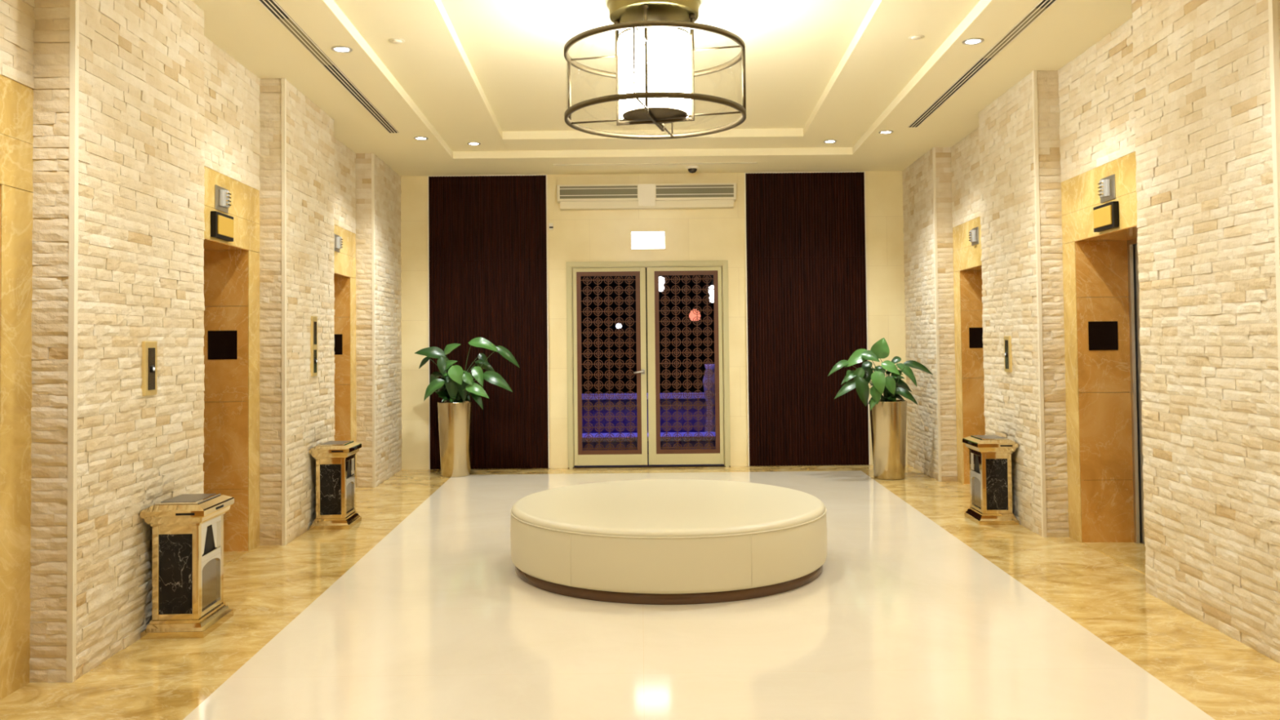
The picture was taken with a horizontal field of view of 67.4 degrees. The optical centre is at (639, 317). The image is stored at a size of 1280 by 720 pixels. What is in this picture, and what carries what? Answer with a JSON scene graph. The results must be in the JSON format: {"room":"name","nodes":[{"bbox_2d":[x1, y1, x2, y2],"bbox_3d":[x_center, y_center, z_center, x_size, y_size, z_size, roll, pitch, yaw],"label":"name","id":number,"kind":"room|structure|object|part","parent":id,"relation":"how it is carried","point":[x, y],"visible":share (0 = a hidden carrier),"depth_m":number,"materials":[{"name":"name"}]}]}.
{"room":"hotel lobby","nodes":[
{"label":"hotel lobby","id":0,"kind":"room"},
{"bbox_2d":[0,0,402,682],"bbox_3d":[-2.960,-0.171,2.806,0.920,3.550,17.650,-1,-1,-2],"label":"wall","id":1,"kind":"structure","parent":0,"point":[160,103],"depth_m":5.14,"materials":[{"name":"split-face stacked stone cladding"},{"name":"smooth cream stone trim"}]},
{"bbox_2d":[0,74,33,699],"bbox_3d":[-3.031,0.275,3.582,0.605,2.700,1.536,-1,-1,-2],"label":"entrance","id":2,"kind":"object","parent":1,"relation":"attached to","point":[16,99],"visible":1,"depth_m":4.24,"materials":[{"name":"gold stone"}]},
{"bbox_2d":[140,341,157,395],"bbox_3d":[-2.592,0.267,5.076,0.047,0.285,0.140,-1,-1,-2],"label":"panel","id":3,"kind":"object","parent":1,"relation":"attached to","point":[149,348],"visible":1,"depth_m":5.05,"materials":[{"name":"gold metal"}]},
{"bbox_2d":[66,0,375,682],"bbox_3d":[-2.646,-0.096,5.830,0.027,3.550,8.787,-1,-1,-2],"label":"trim","id":4,"kind":"structure","parent":1,"relation":"attached to","point":[74,4],"depth_m":4.38,"materials":[{"name":"beige stone"}]},
{"bbox_2d":[202,165,259,566],"bbox_3d":[-3.157,0.353,6.531,0.605,2.700,1.496,-1,-1,-2],"label":"entrance","id":5,"kind":"object","parent":1,"relation":"attached to","point":[231,454],"visible":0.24,"depth_m":7.05,"materials":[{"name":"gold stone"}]},
{"bbox_2d":[210,210,233,241],"bbox_3d":[-2.840,-0.621,6.540,0.046,0.172,0.310,-1,-1,-2],"label":"sign","id":6,"kind":"object","parent":5,"relation":"attached to","point":[221,224],"visible":1,"depth_m":6.47,"materials":[{"name":"black"}]},
{"bbox_2d":[207,330,237,359],"bbox_3d":[-3.069,0.200,7.061,0.224,0.224,0.017,-1,-1,-2],"label":"plaque","id":7,"kind":"object","parent":5,"relation":"attached to","point":[222,344],"visible":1,"depth_m":7.05,"materials":[{"name":"black glass"}]},
{"bbox_2d":[214,184,231,213],"bbox_3d":[-2.840,-0.812,6.575,0.055,0.165,0.220,-1,-1,-2],"label":"indicator","id":8,"kind":"object","parent":5,"relation":"attached to","point":[222,197],"visible":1,"depth_m":6.53,"materials":[{"name":"silver metal"}]},
{"bbox_3d":[-3.071,1.699,6.499,0.450,0.006,1.036,-1,-1,-2],"label":"sill","id":9,"kind":"part","parent":5,"relation":"part of","materials":[{"name":"gold stone"}]},
{"bbox_2d":[310,315,317,376],"bbox_3d":[-2.719,0.237,8.007,0.047,0.500,0.140,-1,-1,-2],"label":"panel","id":10,"kind":"object","parent":1,"relation":"attached to","point":[313,331],"visible":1,"depth_m":7.97,"materials":[{"name":"gold metal"}]},
{"bbox_2d":[333,224,356,488],"bbox_3d":[-3.280,0.429,9.410,0.605,2.700,1.536,-1,-1,-2],"label":"entrance","id":11,"kind":"object","parent":1,"relation":"attached to","point":[344,260],"visible":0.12,"depth_m":9.96,"materials":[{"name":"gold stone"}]},
{"bbox_2d":[333,333,342,354],"bbox_3d":[-3.193,0.277,9.960,0.224,0.224,0.017,-1,-1,-2],"label":"plaque","id":12,"kind":"object","parent":11,"relation":"attached to","point":[338,348],"visible":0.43,"depth_m":9.96,"materials":[{"name":"black glass"}]},
{"bbox_2d":[333,233,342,252],"bbox_3d":[-2.963,-0.736,9.454,0.055,0.165,0.220,-1,-1,-2],"label":"indicator","id":13,"kind":"object","parent":11,"relation":"attached to","point":[338,244],"visible":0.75,"depth_m":9.42,"materials":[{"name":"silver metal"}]},
{"bbox_3d":[-2.987,-0.736,9.453,0.006,0.165,0.220,-1,-1,-2],"label":"plate","id":14,"kind":"part","parent":13,"relation":"part of","materials":[{"name":"silver metal"}]},
{"bbox_2d":[576,454,666,466],"bbox_3d":[0.521,1.968,15.834,9.000,0.118,8.240,-1,-1,0],"label":"floor","id":15,"kind":"structure","parent":0,"point":[647,455],"depth_m":11.80,"materials":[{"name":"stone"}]},
{"bbox_2d":[582,392,715,433],"bbox_3d":[0.116,1.518,14.565,4.800,0.720,0.700,-1,-1,0],"label":"sofa","id":16,"kind":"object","parent":15,"relation":"on","point":[671,399],"depth_m":14.27,"materials":[{"name":"purple fabric"}]},
{"bbox_2d":[582,392,705,399],"bbox_3d":[0.113,1.188,14.574,4.800,0.060,0.700,-1,-1,0],"label":"countertop","id":17,"kind":"structure","parent":16,"relation":"on","point":[660,393],"depth_m":14.22,"materials":[{"name":"purple"}]},
{"bbox_2d":[582,431,715,454],"bbox_3d":[0.118,1.722,13.160,4.000,0.240,0.600,-1,-1,0],"label":"countertop","id":18,"kind":"structure","parent":15,"relation":"on","point":[625,442],"depth_m":12.91,"materials":[{"name":"purple"}]},
{"bbox_2d":[582,431,715,441],"bbox_3d":[0.117,1.632,13.162,4.000,0.060,0.600,-1,-1,0],"label":"countertop","id":19,"kind":"structure","parent":18,"relation":"on","point":[693,433],"depth_m":12.89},
{"bbox_2d":[582,440,715,454],"bbox_3d":[0.118,1.752,13.159,3.920,0.180,0.500,-1,-1,0],"label":"countertop","id":20,"kind":"structure","parent":18,"relation":"on","point":[662,442],"depth_m":12.91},
{"bbox_2d":[702,364,715,431],"bbox_3d":[1.016,1.259,13.822,0.260,1.180,0.260,-1,-1,0],"label":"floor vase","id":21,"kind":"object","parent":15,"relation":"on","point":[712,378],"visible":0.46,"depth_m":13.76,"materials":[{"name":"purple ceramic"}]},
{"bbox_2d":[0,464,1279,719],"bbox_3d":[0.217,1.622,2.819,8.800,0.100,17.720,-1,-1,0],"label":"floor","id":22,"kind":"structure","parent":0,"point":[420,609],"depth_m":4.88,"materials":[{"name":"beige tile"}]},
{"bbox_2d":[139,493,234,639],"bbox_3d":[-2.426,1.315,5.163,0.331,0.691,0.418,-1,-1,-2],"label":"bin","id":23,"kind":"object","parent":22,"relation":"on","point":[188,549],"visible":1,"depth_m":5.00,"materials":[{"name":"beige metal"}]},
{"bbox_3d":[-2.522,1.329,5.010,0.034,0.489,0.034,-1,-1,-2],"label":"corner post","id":24,"kind":"part","parent":23,"relation":"part of","materials":[{"name":"beige metal"}]},
{"bbox_3d":[-2.421,1.106,5.011,0.175,0.045,0.014,-1,-1,-2],"label":"panel rail","id":25,"kind":"part","parent":23,"relation":"part of","materials":[{"name":"beige metal"}]},
{"bbox_3d":[-2.416,1.557,4.999,0.175,0.031,0.014,-1,-1,-2],"label":"panel rail","id":26,"kind":"part","parent":23,"relation":"part of","materials":[{"name":"beige metal"}]},
{"bbox_3d":[-2.419,1.335,5.007,0.171,0.417,0.007,-1,-1,-2],"label":"marble panel","id":27,"kind":"part","parent":23,"relation":"part of","materials":[{"name":"black stone"}]},
{"bbox_3d":[-2.354,1.016,4.972,0.095,0.012,0.014,-1,-1,-2],"label":"slot pull","id":28,"kind":"part","parent":23,"relation":"part of","materials":[{"name":"black metal"}]},
{"bbox_3d":[-2.429,0.976,5.172,0.218,0.010,0.307,-1,-1,-2],"label":"ashtray lid","id":29,"kind":"part","parent":23,"relation":"part of","materials":[{"name":"silver metal"}]},
{"bbox_3d":[-2.317,1.327,5.019,0.034,0.489,0.034,-1,-1,-2],"label":"corner post","id":30,"kind":"part","parent":23,"relation":"part of","materials":[{"name":"beige metal"}]},
{"bbox_3d":[-2.320,1.419,5.165,0.006,0.256,0.264,-1,-1,-2],"label":"panel","id":31,"kind":"part","parent":23,"relation":"part of","materials":[{"name":"metal"}]},
{"bbox_3d":[-2.314,1.331,5.168,0.014,0.489,0.268,-1,-1,-2],"label":"frame","id":32,"kind":"part","parent":23,"relation":"part of","materials":[{"name":"silver metal"}]},
{"bbox_3d":[-2.329,1.335,5.316,0.034,0.489,0.034,-1,-1,-2],"label":"corner post","id":33,"kind":"part","parent":23,"relation":"part of","materials":[{"name":"beige metal"}]},
{"bbox_2d":[308,440,361,529],"bbox_3d":[-2.549,1.391,8.052,0.331,0.691,0.418,-1,-1,-2],"label":"bin","id":34,"kind":"object","parent":22,"relation":"on","point":[335,508],"visible":1,"depth_m":7.89,"materials":[{"name":"beige metal"}]},
{"bbox_3d":[-2.645,1.405,7.899,0.034,0.489,0.034,-1,-1,-2],"label":"corner post","id":35,"kind":"part","parent":34,"relation":"part of","materials":[{"name":"beige metal"}]},
{"bbox_3d":[-2.545,1.182,7.900,0.175,0.045,0.014,-1,-1,-2],"label":"panel rail","id":36,"kind":"part","parent":34,"relation":"part of","materials":[{"name":"beige metal"}]},
{"bbox_3d":[-2.540,1.633,7.888,0.175,0.031,0.014,-1,-1,-2],"label":"panel rail","id":37,"kind":"part","parent":34,"relation":"part of","materials":[{"name":"beige metal"}]},
{"bbox_3d":[-2.542,1.411,7.896,0.171,0.417,0.007,-1,-1,-2],"label":"marble panel","id":38,"kind":"part","parent":34,"relation":"part of","materials":[{"name":"black stone"}]},
{"bbox_3d":[-2.553,1.052,8.061,0.218,0.010,0.307,-1,-1,-2],"label":"ashtray lid","id":39,"kind":"part","parent":34,"relation":"part of","materials":[{"name":"silver metal"}]},
{"bbox_3d":[-2.440,1.403,7.908,0.034,0.489,0.034,-1,-1,-2],"label":"corner post","id":40,"kind":"part","parent":34,"relation":"part of","materials":[{"name":"beige metal"}]},
{"bbox_3d":[-2.444,1.495,8.054,0.006,0.256,0.264,-1,-1,-2],"label":"panel","id":41,"kind":"part","parent":34,"relation":"part of","materials":[{"name":"silver metal"}]},
{"bbox_3d":[-2.438,1.407,8.057,0.014,0.489,0.268,-1,-1,-2],"label":"frame","id":42,"kind":"part","parent":34,"relation":"part of","materials":[{"name":"silver metal"}]},
{"bbox_3d":[-2.453,1.411,8.205,0.034,0.489,0.034,-1,-1,-2],"label":"corner post","id":43,"kind":"part","parent":34,"relation":"part of","materials":[{"name":"beige metal"}]},
{"bbox_2d":[414,337,519,477],"bbox_3d":[-2.008,1.015,10.984,1.192,1.584,0.520,-1,-2,16],"label":"potted plant","id":44,"kind":"object","parent":22,"relation":"on","point":[455,412],"visible":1,"depth_m":10.90,"materials":[{"name":"green plant"}]},
{"bbox_3d":[-2.124,1.389,11.048,0.400,0.842,0.400,-1,-1,0],"label":"planter","id":45,"kind":"part","parent":44,"relation":"part of","materials":[{"name":"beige metal"}]},
{"bbox_2d":[510,479,826,604],"bbox_3d":[0.190,1.449,6.524,2.124,0.439,2.124,-1,-1,0],"label":"round ottoman","id":46,"kind":"object","parent":22,"relation":"on","point":[643,541],"visible":1,"depth_m":5.70,"materials":[{"name":"beige leather"}]},
{"bbox_2d":[827,337,933,479],"bbox_3d":[2.562,0.980,10.389,1.084,1.528,0.617,-1,-1,0],"label":"potted plant","id":47,"kind":"object","parent":22,"relation":"on","point":[888,415],"visible":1,"depth_m":10.31,"materials":[{"name":"green plant"}]},
{"bbox_3d":[2.713,1.323,10.468,0.400,0.842,0.400,-1,-1,0],"label":"planter","id":48,"kind":"part","parent":47,"relation":"part of","materials":[{"name":"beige metal"}]},
{"bbox_2d":[962,435,1019,524],"bbox_3d":[2.902,1.331,7.952,0.331,0.691,0.418,-1,-1,2],"label":"bin","id":49,"kind":"object","parent":22,"relation":"on","point":[990,455],"visible":1,"depth_m":7.79,"materials":[{"name":"beige metal"}]},
{"bbox_3d":[2.806,1.353,8.105,0.034,0.489,0.034,-1,-1,2],"label":"corner post","id":50,"kind":"part","parent":49,"relation":"part of","materials":[{"name":"beige metal"}]},
{"bbox_3d":[2.791,1.350,7.956,0.014,0.489,0.268,-1,-1,2],"label":"frame","id":51,"kind":"part","parent":49,"relation":"part of","materials":[{"name":"silver metal"}]},
{"bbox_3d":[2.799,1.437,7.954,0.006,0.256,0.264,-1,-1,2],"label":"panel","id":52,"kind":"part","parent":49,"relation":"part of","materials":[{"name":"silver metal"}]},
{"bbox_3d":[2.794,1.346,7.807,0.034,0.489,0.034,-1,-1,2],"label":"corner post","id":53,"kind":"part","parent":49,"relation":"part of","materials":[{"name":"beige metal"}]},
{"bbox_3d":[2.899,0.992,7.961,0.218,0.010,0.307,-1,-1,2],"label":"ashtray lid","id":54,"kind":"part","parent":49,"relation":"part of","materials":[{"name":"silver metal"}]},
{"bbox_3d":[2.894,1.122,7.800,0.175,0.045,0.014,-1,-1,2],"label":"panel rail","id":55,"kind":"part","parent":49,"relation":"part of","materials":[{"name":"beige metal"}]},
{"bbox_3d":[2.897,1.351,7.796,0.171,0.417,0.007,-1,-1,2],"label":"marble panel","id":56,"kind":"part","parent":49,"relation":"part of","materials":[{"name":"black stone"}]},
{"bbox_3d":[2.899,1.573,7.788,0.175,0.031,0.014,-1,-1,2],"label":"panel rail","id":57,"kind":"part","parent":49,"relation":"part of","materials":[{"name":"beige metal"}]},
{"bbox_3d":[2.958,1.033,7.755,0.095,0.012,0.014,-1,-1,2],"label":"slot pull","id":58,"kind":"part","parent":49,"relation":"part of","materials":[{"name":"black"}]},
{"bbox_3d":[2.999,1.343,7.799,0.034,0.489,0.034,-1,-1,2],"label":"corner post","id":59,"kind":"part","parent":49,"relation":"part of","materials":[{"name":"beige metal"}]},
{"bbox_2d":[580,268,714,393],"bbox_3d":[0.494,-0.589,16.001,9.000,5.000,8.440,-1,-1,0],"label":"wall","id":60,"kind":"structure","parent":0,"point":[670,284],"depth_m":20.00,"materials":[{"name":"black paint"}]},
{"bbox_2d":[615,275,622,328],"bbox_3d":[-0.369,-1.446,16.043,0.100,3.266,0.100,-1,-1,0],"label":"globe lamp","id":61,"kind":"object","parent":60,"relation":"hanging from","point":[617,326],"visible":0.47,"depth_m":15.99,"materials":[{"name":"white"}]},
{"bbox_2d":[658,275,664,291],"bbox_3d":[0.290,-0.685,13.422,0.110,0.638,0.110,-1,-1,0],"label":"hanging lamp","id":62,"kind":"object","parent":60,"relation":"hanging from","point":[660,283],"visible":0.64,"depth_m":13.38,"materials":[{"name":"white"}]},
{"bbox_2d":[688,275,700,320],"bbox_3d":[0.841,-1.531,15.045,0.180,3.174,0.180,-1,-1,0],"label":"lantern","id":63,"kind":"object","parent":60,"relation":"hanging from","point":[691,315],"visible":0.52,"depth_m":14.95,"materials":[{"name":"orange"}]},
{"bbox_3d":[0.857,-0.040,15.006,0.180,0.190,0.180,-1,-1,0],"label":"lamp shade","id":64,"kind":"part","parent":63,"relation":"part of","materials":[{"name":"orange"}]},
{"bbox_2d":[708,275,713,302],"bbox_3d":[0.994,-0.612,13.220,0.110,0.810,0.110,-1,-1,0],"label":"hanging lamp","id":65,"kind":"object","parent":60,"relation":"hanging from","point":[711,293],"visible":0.6,"depth_m":13.18,"materials":[{"name":"white"}]},
{"bbox_3d":[0.997,-0.328,13.213,0.110,0.242,0.110,-1,-1,0],"label":"lamp shade","id":66,"kind":"part","parent":65,"relation":"part of","materials":[{"name":"white"}]},
{"bbox_2d":[400,171,907,470],"bbox_3d":[0.300,0.025,11.673,7.200,3.550,0.140,-1,-1,0],"label":"wall","id":67,"kind":"structure","parent":0,"point":[691,234],"depth_m":11.62,"materials":[{"name":"beige paint"}]},
{"bbox_2d":[427,174,549,469],"bbox_3d":[-1.830,0.044,11.588,1.448,3.542,0.029,-1,-1,0],"label":"wall panel","id":68,"kind":"object","parent":67,"relation":"attached to","point":[487,235],"visible":0.94,"depth_m":11.59,"materials":[{"name":"brown wood"}]},
{"bbox_2d":[548,222,553,230],"bbox_3d":[-1.075,-1.105,11.609,0.055,0.080,0.043,-1,-1,0],"label":"wall sensor","id":69,"kind":"object","parent":67,"relation":"attached to","point":[550,224],"visible":1,"depth_m":11.60,"materials":[{"name":"beige plastic"}]},
{"bbox_2d":[556,182,736,210],"bbox_3d":[0.081,-1.458,11.550,2.146,0.284,0.179,-1,-1,0],"label":"vent panel","id":70,"kind":"object","parent":67,"relation":"attached to","point":[713,195],"visible":1,"depth_m":11.47,"materials":[{"name":"beige metal"}]},
{"bbox_2d":[560,185,637,199],"bbox_3d":[-0.495,-1.501,11.469,0.928,0.147,0.012,-1,-1,0],"label":"grille","id":71,"kind":"object","parent":70,"relation":"attached to","point":[566,192],"depth_m":11.47,"materials":[{"name":"beige metal"}]},
{"bbox_2d":[656,184,733,197],"bbox_3d":[0.656,-1.513,11.469,0.928,0.147,0.012,-1,-1,0],"label":"grille","id":72,"kind":"object","parent":70,"relation":"attached to","point":[662,190],"depth_m":11.47,"materials":[{"name":"beige metal"}]},
{"bbox_2d":[565,260,730,468],"bbox_3d":[0.097,0.558,11.611,1.953,2.485,0.197,-1,-1,0],"label":"door","id":73,"kind":"structure","parent":67,"relation":"in","point":[720,456],"depth_m":11.58,"materials":[{"name":"beige paint"}]},
{"bbox_3d":[-0.009,0.649,11.543,0.136,0.060,0.066,-1,-1,0],"label":"handle","id":74,"kind":"part","parent":73,"relation":"part of","materials":[{"name":"silver metal"}]},
{"bbox_2d":[631,231,665,249],"bbox_3d":[0.097,-0.934,11.594,0.410,0.216,0.064,-1,-1,0],"label":"exit sign","id":75,"kind":"object","parent":67,"relation":"attached to","point":[646,240],"visible":1,"depth_m":11.56,"materials":[{"name":"beige plastic"}]},
{"bbox_2d":[744,171,870,466],"bbox_3d":[2.015,0.004,11.588,1.462,3.540,0.029,-1,-1,0],"label":"wall panel","id":76,"kind":"object","parent":67,"relation":"attached to","point":[806,245],"visible":0.98,"depth_m":11.58,"materials":[{"name":"brown wood"}]},
{"bbox_2d":[191,0,1132,176],"bbox_3d":[0.178,-2.107,2.906,8.800,0.260,17.700,-1,-1,0],"label":"ceiling","id":77,"kind":"structure","parent":0,"point":[491,73],"depth_m":7.59,"materials":[{"name":"beige paint"}]},
{"bbox_2d":[257,0,399,133],"bbox_3d":[-2.132,-1.924,3.907,0.095,0.004,10.725,-1,-1,-3],"label":"ceiling vent","id":78,"kind":"object","parent":77,"relation":"in","point":[271,6],"visible":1,"depth_m":6.83,"materials":[{"name":"black"}]},
{"bbox_2d":[331,45,352,53],"bbox_3d":[-2.060,-1.852,6.631,0.140,0.007,0.140,-1,-1,0],"label":"recessed light","id":79,"kind":"object","parent":77,"relation":"in","point":[340,49],"visible":1,"depth_m":6.63,"materials":[{"name":"white glass"}]},
{"bbox_2d":[388,38,404,44],"bbox_3d":[-1.700,-1.932,6.713,0.110,0.011,0.110,-1,-1,0],"label":"ceiling detector","id":80,"kind":"object","parent":77,"relation":"attached to","point":[397,41],"visible":1,"depth_m":6.69,"materials":[{"name":"beige plastic"}]},
{"bbox_2d":[413,136,428,140],"bbox_3d":[-2.169,-1.776,9.510,0.140,0.007,0.140,-1,-1,0],"label":"recessed light","id":81,"kind":"object","parent":77,"relation":"in","point":[419,138],"visible":1,"depth_m":9.50,"materials":[{"name":"silver metal"}]},
{"bbox_2d":[466,142,480,145],"bbox_3d":[-1.760,-1.843,10.172,0.140,0.007,0.140,-1,-1,0],"label":"recessed light","id":82,"kind":"object","parent":77,"relation":"in","point":[469,143],"visible":1,"depth_m":10.16,"materials":[{"name":"silver metal"}]},
{"bbox_2d":[564,0,746,139],"bbox_3d":[0.095,-1.659,6.245,1.176,0.787,1.176,-1,-1,0],"label":"drum ceiling light","id":83,"kind":"object","parent":77,"relation":"hanging from","point":[654,74],"visible":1,"depth_m":6.07,"materials":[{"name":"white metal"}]},
{"bbox_3d":[-0.469,-1.502,6.372,0.021,0.423,0.021,0,-2,-22],"label":"post","id":84,"kind":"part","parent":83,"relation":"part of","materials":[{"name":"brown metal"}]},
{"bbox_3d":[-0.151,-1.835,6.306,0.038,0.234,0.040,-1,-1,0],"label":"hanging rod","id":85,"kind":"part","parent":83,"relation":"part of","materials":[{"name":"brown metal"}]},
{"bbox_3d":[-0.035,-1.524,5.676,0.011,0.423,0.011,0,-2,-22],"label":"post","id":86,"kind":"part","parent":83,"relation":"part of","materials":[{"name":"brown metal"}]},
{"bbox_3d":[0.036,-1.845,6.006,0.038,0.234,0.040,-1,-1,0],"label":"hanging rod","id":87,"kind":"part","parent":83,"relation":"part of","materials":[{"name":"brown metal"}]},
{"bbox_3d":[0.096,-1.569,6.243,0.464,0.500,0.464,-1,-1,0],"label":"lamp shade","id":88,"kind":"part","parent":83,"relation":"part of","materials":[{"name":"white"}]},
{"bbox_3d":[0.227,-1.498,6.806,0.011,0.423,0.011,-1,-2,22],"label":"post","id":89,"kind":"part","parent":83,"relation":"part of","materials":[{"name":"brown metal"}]},
{"bbox_3d":[0.336,-1.843,6.194,0.038,0.234,0.040,-1,-1,0],"label":"hanging rod","id":90,"kind":"part","parent":83,"relation":"part of","materials":[{"name":"brown metal"}]},
{"bbox_3d":[0.661,-1.520,6.111,0.021,0.423,0.021,-1,-2,22],"label":"post","id":91,"kind":"part","parent":83,"relation":"part of","materials":[{"name":"brown metal"}]},
{"bbox_2d":[552,162,757,165],"bbox_3d":[0.173,-1.762,10.999,2.341,0.008,0.056,-1,-1,0],"label":"ceiling vent","id":92,"kind":"object","parent":77,"relation":"in","point":[692,162],"visible":1,"depth_m":10.98,"materials":[{"name":"yellow"}]},
{"bbox_2d":[685,165,698,173],"bbox_3d":[0.612,-1.726,11.198,0.150,0.079,0.150,-1,-1,0],"label":"security camera","id":93,"kind":"object","parent":77,"relation":"attached to","point":[691,169],"visible":1,"depth_m":11.15,"materials":[{"name":"beige plastic"}]},
{"bbox_2d":[823,139,836,142],"bbox_3d":[2.030,-1.881,10.252,0.140,0.007,0.140,-1,-1,0],"label":"recessed light","id":94,"kind":"object","parent":77,"relation":"in","point":[831,140],"visible":1,"depth_m":10.25,"materials":[{"name":"silver metal"}]},
{"bbox_2d":[878,130,893,133],"bbox_3d":[2.421,-1.826,9.450,0.140,0.007,0.140,-1,-1,0],"label":"recessed light","id":95,"kind":"object","parent":77,"relation":"in","point":[882,131],"visible":1,"depth_m":9.43,"materials":[{"name":"silver metal"}]},
{"bbox_2d":[908,34,924,39],"bbox_3d":[1.944,-1.969,6.753,0.110,0.011,0.110,-1,-1,0],"label":"ceiling detector","id":96,"kind":"object","parent":77,"relation":"attached to","point":[917,37],"visible":1,"depth_m":6.74,"materials":[{"name":"beige plastic"}]},
{"bbox_2d":[962,38,983,44],"bbox_3d":[2.290,-1.899,6.601,0.140,0.007,0.140,-1,-1,0],"label":"recessed light","id":97,"kind":"object","parent":77,"relation":"in","point":[971,41],"visible":1,"depth_m":6.59,"materials":[{"name":"white glass"}]},
{"bbox_2d":[907,0,1057,127],"bbox_3d":[2.400,-1.972,3.902,0.095,0.004,10.713,-1,-1,2],"label":"ceiling vent","id":98,"kind":"object","parent":77,"relation":"in","point":[1040,8],"visible":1,"depth_m":6.96,"materials":[{"name":"black"}]},
{"bbox_2d":[902,0,1279,662],"bbox_3d":[3.301,-0.237,2.806,0.919,3.550,17.646,-1,-1,2],"label":"wall","id":99,"kind":"structure","parent":0,"point":[1184,86],"depth_m":5.43,"materials":[{"name":"stone"}]},
{"bbox_2d":[952,216,985,487],"bbox_3d":[3.613,0.357,9.401,0.605,2.700,1.556,-1,-1,2],"label":"entrance","id":100,"kind":"object","parent":99,"relation":"attached to","point":[967,263],"visible":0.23,"depth_m":9.96,"materials":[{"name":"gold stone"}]},
{"bbox_2d":[968,226,978,245],"bbox_3d":[3.271,-0.802,9.444,0.055,0.165,0.220,-1,-1,2],"label":"indicator","id":101,"kind":"object","parent":100,"relation":"attached to","point":[974,233],"visible":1,"depth_m":9.40,"materials":[{"name":"silver metal"}]},
{"bbox_2d":[968,327,982,347],"bbox_3d":[3.521,0.206,9.960,0.224,0.224,0.016,-1,-1,2],"label":"plaque","id":102,"kind":"object","parent":100,"relation":"attached to","point":[975,334],"visible":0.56,"depth_m":9.96,"materials":[{"name":"black glass"}]},
{"bbox_2d":[1004,335,1012,372],"bbox_3d":[3.052,0.300,7.964,0.047,0.300,0.140,-1,-1,2],"label":"panel","id":103,"kind":"object","parent":99,"relation":"attached to","point":[1007,340],"visible":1,"depth_m":7.93,"materials":[{"name":"gold metal"}]},
{"bbox_2d":[1061,151,1145,574],"bbox_3d":[3.495,0.282,6.482,0.605,2.700,1.596,-1,-1,2],"label":"entrance","id":104,"kind":"object","parent":99,"relation":"attached to","point":[1105,458],"visible":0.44,"depth_m":7.04,"materials":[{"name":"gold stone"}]},
{"bbox_2d":[1088,320,1118,350],"bbox_3d":[3.404,0.132,7.061,0.224,0.224,0.016,-1,-1,2],"label":"plaque","id":105,"kind":"object","parent":104,"relation":"attached to","point":[1102,335],"visible":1,"depth_m":7.05,"materials":[{"name":"black glass"}]},
{"bbox_2d":[1093,200,1119,231],"bbox_3d":[3.159,-0.685,6.520,0.046,0.172,0.310,-1,-1,2],"label":"sign","id":106,"kind":"object","parent":104,"relation":"attached to","point":[1106,216],"visible":1,"depth_m":6.46,"materials":[{"name":"black"}]},
{"bbox_2d":[1097,173,1115,203],"bbox_3d":[3.154,-0.876,6.525,0.055,0.165,0.220,-1,-1,2],"label":"indicator","id":107,"kind":"object","parent":104,"relation":"attached to","point":[1107,184],"visible":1,"depth_m":6.48,"materials":[{"name":"silver metal"}]},
{"bbox_3d":[3.437,1.629,6.450,0.450,0.006,1.136,-1,-1,2],"label":"sill","id":108,"kind":"part","parent":104,"relation":"part of","materials":[{"name":"gold stone"}]},
{"bbox_3d":[3.588,0.513,6.472,0.025,2.235,1.196,-1,-1,2],"label":"steel architrave","id":109,"kind":"part","parent":104,"relation":"part of","materials":[{"name":"grey"}]},
{"bbox_3d":[3.637,0.525,6.755,0.030,2.205,0.566,-1,-1,2],"label":"door panel","id":110,"kind":"part","parent":104,"relation":"part of","materials":[{"name":"silver metal"}]},
{"bbox_2d":[932,0,1279,537],"bbox_3d":[2.978,-0.155,5.830,0.027,3.550,8.786,-1,-1,2],"label":"trim","id":111,"kind":"structure","parent":99,"relation":"attached to","point":[1273,4],"depth_m":7.27,"materials":[{"name":"beige stone"}]}
]}

